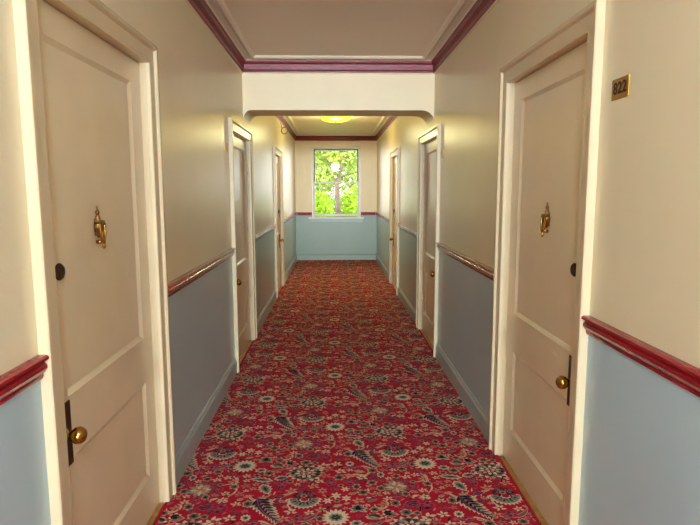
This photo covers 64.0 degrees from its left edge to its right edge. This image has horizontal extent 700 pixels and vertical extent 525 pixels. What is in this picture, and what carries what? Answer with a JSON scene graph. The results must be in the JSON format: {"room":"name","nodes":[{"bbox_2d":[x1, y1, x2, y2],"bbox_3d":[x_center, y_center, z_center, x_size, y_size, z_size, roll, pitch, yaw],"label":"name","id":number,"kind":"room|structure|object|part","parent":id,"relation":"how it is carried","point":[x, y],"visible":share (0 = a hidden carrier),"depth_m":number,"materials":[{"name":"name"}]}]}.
{"room":"apartment building hallway","nodes":[
{"label":"apartment building hallway","id":0,"kind":"room"},
{"bbox_2d":[0,0,295,524],"bbox_3d":[-0.875,0.287,-0.997,0.160,2.685,26.320,0,7,-2],"label":"wall","id":1,"kind":"structure","parent":0,"point":[200,86],"depth_m":3.01,"materials":[{"name":"beige paint"}]},
{"bbox_2d":[0,355,48,404],"bbox_3d":[-0.629,1.270,-6.142,0.030,0.068,15.534,0,7,-2],"label":"chair rail","id":2,"kind":"object","parent":1,"relation":"attached to","point":[16,380],"visible":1,"depth_m":1.44,"materials":[{"name":"red paint"}]},
{"bbox_2d":[12,0,176,524],"bbox_3d":[-0.939,0.162,2.106,0.198,2.150,1.119,0,7,-2],"label":"door","id":3,"kind":"structure","parent":1,"relation":"in","point":[88,80],"depth_m":2.02,"materials":[{"name":"beige wood"}]},
{"bbox_3d":[-0.895,0.546,1.768,0.004,0.210,0.065,0,7,-2],"label":"lock plate","id":4,"kind":"part","parent":3,"relation":"part of","materials":[{"name":"black metal"}]},
{"bbox_2d":[168,248,234,296],"bbox_3d":[-0.910,0.031,3.591,0.030,0.068,1.854,0,7,-2],"label":"chair rail","id":5,"kind":"object","parent":1,"relation":"attached to","point":[177,284],"visible":0.85,"depth_m":3.28,"materials":[{"name":"red paint"}]},
{"bbox_2d":[175,357,236,484],"bbox_3d":[-0.916,0.969,3.710,0.016,0.144,1.854,0,7,-2],"label":"baseboard","id":6,"kind":"structure","parent":1,"relation":"attached to","point":[190,445],"depth_m":3.43,"materials":[{"name":"grey paint"}]},
{"bbox_2d":[228,117,256,372],"bbox_3d":[-1.024,-0.176,5.061,0.198,2.074,1.119,0,7,-2],"label":"door","id":7,"kind":"structure","parent":1,"relation":"in","point":[240,137],"depth_m":5.25,"materials":[{"name":"beige wood"}]},
{"bbox_2d":[255,224,275,241],"bbox_3d":[-0.999,-0.361,6.672,0.030,0.068,2.119,0,7,-2],"label":"chair rail","id":8,"kind":"object","parent":1,"relation":"attached to","point":[266,231],"visible":0.93,"depth_m":6.49,"materials":[{"name":"red paint"}]},
{"bbox_2d":[257,289,276,334],"bbox_3d":[-1.004,0.576,6.791,0.016,0.144,2.119,0,7,-2],"label":"baseboard","id":9,"kind":"structure","parent":1,"relation":"attached to","point":[261,319],"depth_m":6.65,"materials":[{"name":"grey paint"}]},
{"bbox_2d":[273,146,284,297],"bbox_3d":[-1.117,-0.603,8.271,0.198,2.110,1.119,0,7,-2],"label":"door","id":10,"kind":"structure","parent":1,"relation":"in","point":[277,154],"depth_m":8.62,"materials":[{"name":"beige wood"}]},
{"bbox_2d":[284,212,296,222],"bbox_3d":[-1.109,-0.844,10.465,0.030,0.068,3.289,0,7,-2],"label":"chair rail","id":11,"kind":"object","parent":1,"relation":"attached to","point":[286,219],"visible":0.95,"depth_m":10.24,"materials":[{"name":"red paint"}]},
{"bbox_2d":[285,254,296,281],"bbox_3d":[-1.114,0.093,10.584,0.016,0.144,3.289,0,7,-2],"label":"baseboard","id":12,"kind":"structure","parent":1,"relation":"attached to","point":[287,273],"depth_m":10.34,"materials":[{"name":"grey paint"}]},
{"bbox_2d":[295,141,376,253],"bbox_3d":[-0.300,-1.392,12.178,2.070,2.685,0.200,0,7,-2],"label":"wall","id":13,"kind":"structure","parent":0,"point":[311,237],"depth_m":12.13,"materials":[{"name":"yellow paint"}]},
{"bbox_2d":[297,146,374,221],"bbox_3d":[-0.299,-1.684,12.098,1.689,1.615,0.265,0,7,-2],"label":"window","id":14,"kind":"structure","parent":13,"relation":"in","point":[313,218],"depth_m":12.07,"materials":[{"name":"white paint"}]},
{"bbox_3d":[-0.301,-2.076,12.101,0.956,0.733,0.036,0,7,-2],"label":"sash","id":15,"kind":"part","parent":14,"relation":"part of","materials":[{"name":"clear glass"}]},
{"bbox_3d":[-0.298,-1.374,12.135,0.956,0.739,0.038,0,7,-2],"label":"sash","id":16,"kind":"part","parent":14,"relation":"part of","materials":[{"name":"clear glass"}]},
{"bbox_3d":[-0.297,-0.976,12.188,1.193,0.032,0.265,0,7,-2],"label":"sill","id":17,"kind":"part","parent":14,"relation":"part of","materials":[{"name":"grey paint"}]},
{"bbox_2d":[297,254,375,259],"bbox_3d":[-0.294,-0.118,12.232,1.717,0.144,0.016,0,7,-2],"label":"baseboard","id":18,"kind":"structure","parent":13,"relation":"attached to","point":[299,256],"depth_m":12.22,"materials":[{"name":"grey paint"}]},
{"bbox_2d":[223,0,457,133],"bbox_3d":[0.075,-1.119,-1.068,2.070,0.120,26.560,0,7,-2],"label":"ceiling","id":19,"kind":"structure","parent":0,"point":[269,27],"depth_m":4.11,"materials":[{"name":"paint"}]},
{"bbox_2d":[322,116,349,123],"bbox_3d":[-0.226,-2.255,8.833,0.430,0.126,0.430,0,7,-2],"label":"ceiling lamp","id":20,"kind":"object","parent":19,"relation":"attached to","point":[335,119],"visible":0.98,"depth_m":8.70,"materials":[{"name":"yellow glass"}]},
{"bbox_2d":[242,74,434,125],"bbox_3d":[-0.107,-1.597,5.310,1.750,0.543,0.420,0,7,-2],"label":"beam","id":21,"kind":"structure","parent":19,"relation":"attached to","point":[263,94],"depth_m":5.11,"materials":[{"name":"paint"}]},
{"bbox_2d":[376,0,699,524],"bbox_3d":[1.034,0.277,-0.943,0.160,2.685,26.320,0,7,-2],"label":"wall","id":22,"kind":"structure","parent":0,"point":[640,464],"depth_m":1.83,"materials":[{"name":"beige paint"}]},
{"bbox_2d":[275,116,397,140],"bbox_3d":[-0.207,-2.238,8.705,1.750,0.129,6.480,0,7,-2],"label":"crown molding","id":23,"kind":"structure","parent":22,"relation":"attached to","point":[385,122],"depth_m":11.75,"materials":[{"name":"paint"}]},
{"bbox_2d":[185,0,498,73],"bbox_3d":[0.174,-0.560,-4.473,1.750,0.129,19.260,0,7,-2],"label":"crown molding","id":24,"kind":"structure","parent":22,"relation":"attached to","point":[215,15],"depth_m":4.72,"materials":[{"name":"paint"}]},
{"bbox_2d":[375,212,388,221],"bbox_3d":[0.608,-0.865,10.602,0.030,0.068,3.109,0,7,-2],"label":"chair rail","id":25,"kind":"object","parent":22,"relation":"attached to","point":[377,213],"visible":1,"depth_m":10.41,"materials":[{"name":"red paint"}]},
{"bbox_2d":[376,254,388,280],"bbox_3d":[0.617,0.073,10.722,0.016,0.144,3.109,0,7,-2],"label":"baseboard","id":26,"kind":"structure","parent":22,"relation":"attached to","point":[384,269],"depth_m":10.56,"materials":[{"name":"grey paint"}]},
{"bbox_2d":[389,147,399,294],"bbox_3d":[0.739,-0.636,8.502,0.198,2.110,1.119,0,7,-2],"label":"door","id":27,"kind":"structure","parent":22,"relation":"in","point":[394,189],"depth_m":8.81,"materials":[{"name":"beige wood"}]},
{"bbox_2d":[397,286,415,324],"bbox_3d":[0.721,0.531,7.120,0.016,0.144,1.914,0,7,-2],"label":"baseboard","id":28,"kind":"structure","parent":22,"relation":"attached to","point":[402,297],"depth_m":6.98,"materials":[{"name":"grey paint"}]},
{"bbox_2d":[397,223,416,237],"bbox_3d":[0.712,-0.406,7.000,0.030,0.068,1.914,0,7,-2],"label":"chair rail","id":29,"kind":"object","parent":22,"relation":"attached to","point":[412,232],"visible":0.95,"depth_m":6.82,"materials":[{"name":"red paint"}]},
{"bbox_2d":[416,124,440,356],"bbox_3d":[0.826,-0.235,5.495,0.198,2.074,1.119,0,7,-2],"label":"door","id":30,"kind":"structure","parent":22,"relation":"in","point":[429,142],"depth_m":5.69,"materials":[{"name":"beige wood"}]},
{"bbox_2d":[435,343,488,441],"bbox_3d":[0.806,0.908,4.164,0.016,0.144,1.807,0,7,-2],"label":"baseboard","id":31,"kind":"structure","parent":22,"relation":"attached to","point":[478,414],"depth_m":3.93,"materials":[{"name":"grey paint"}]},
{"bbox_2d":[436,242,493,280],"bbox_3d":[0.797,-0.030,4.044,0.030,0.068,1.807,0,7,-2],"label":"chair rail","id":32,"kind":"object","parent":22,"relation":"attached to","point":[477,266],"visible":0.93,"depth_m":3.78,"materials":[{"name":"red paint"}]},
{"bbox_2d":[488,0,605,524],"bbox_3d":[0.910,0.097,2.587,0.198,2.150,1.119,0,7,-2],"label":"door","id":33,"kind":"structure","parent":22,"relation":"in","point":[550,93],"depth_m":2.52,"materials":[{"name":"beige wood"}]},
{"bbox_3d":[0.890,0.481,2.247,0.004,0.210,0.065,0,7,-2],"label":"lock plate","id":34,"kind":"part","parent":33,"relation":"part of","materials":[{"name":"black metal"}]},
{"bbox_2d":[611,74,629,100],"bbox_3d":[0.870,-0.562,1.801,0.006,0.066,0.108,0,7,-2],"label":"number plate","id":35,"kind":"object","parent":22,"relation":"attached to","point":[620,86],"visible":1,"depth_m":1.79,"materials":[{"name":"gold metal"}]},
{"bbox_2d":[581,315,699,396],"bbox_3d":[1.084,1.234,-5.879,0.030,0.068,15.966,0,7,-2],"label":"chair rail","id":36,"kind":"object","parent":22,"relation":"attached to","point":[685,375],"visible":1,"depth_m":1.62,"materials":[{"name":"red paint"}]},
{"bbox_3d":[0.080,1.653,-0.715,2.070,0.100,26.560,0,7,-2],"label":"floor","id":37,"kind":"structure","parent":0,"visible":0},
{"bbox_2d":[153,260,540,524],"bbox_3d":[0.080,1.598,-0.722,1.749,0.011,26.127,0,7,-2],"label":"carpet","id":38,"kind":"object","parent":37,"relation":"on","point":[340,410],"visible":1,"depth_m":3.48,"materials":[{"name":"red carpet"}]},
{"label":"outside","id":39,"kind":"structure","parent":0,"visible":0},
{"bbox_3d":[-1.066,0.810,37.971,60.000,0.200,44.840,0,7,-2],"label":"ground","id":40,"kind":"structure","parent":39,"visible":0},
{"bbox_2d":[315,191,333,216],"bbox_3d":[-1.256,0.494,17.777,1.529,5.539,1.089,0,7,-2],"label":"bush","id":41,"kind":"object","parent":40,"relation":"on","point":[321,206],"visible":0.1,"depth_m":17.32,"materials":[{"name":"green plant"}]},
{"bbox_2d":[315,192,355,216],"bbox_3d":[-0.511,0.017,21.674,5.294,5.495,1.753,0,7,-2],"label":"bush","id":42,"kind":"object","parent":40,"relation":"on","point":[330,195],"visible":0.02,"depth_m":21.07,"materials":[{"name":"green plant"}]},
{"bbox_2d":[315,151,356,216],"bbox_3d":[-0.450,-2.221,18.868,4.904,10.654,4.086,0,7,-2],"label":"tree","id":43,"kind":"object","parent":40,"relation":"on","point":[340,159],"visible":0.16,"depth_m":18.79,"materials":[{"name":"green plant"}]},
{"bbox_2d":[315,154,356,193],"bbox_3d":[-1.137,-1.815,24.175,4.096,8.507,2.986,0,7,-2],"label":"tree","id":44,"kind":"object","parent":40,"relation":"on","point":[323,188],"visible":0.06,"depth_m":23.60,"materials":[{"name":"green plant"}]},
{"bbox_2d":[339,185,357,216],"bbox_3d":[0.427,0.350,18.206,1.560,5.709,0.902,0,7,-2],"label":"bush","id":45,"kind":"object","parent":40,"relation":"on","point":[349,205],"visible":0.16,"depth_m":17.75,"materials":[{"name":"green plant"}]}
]}

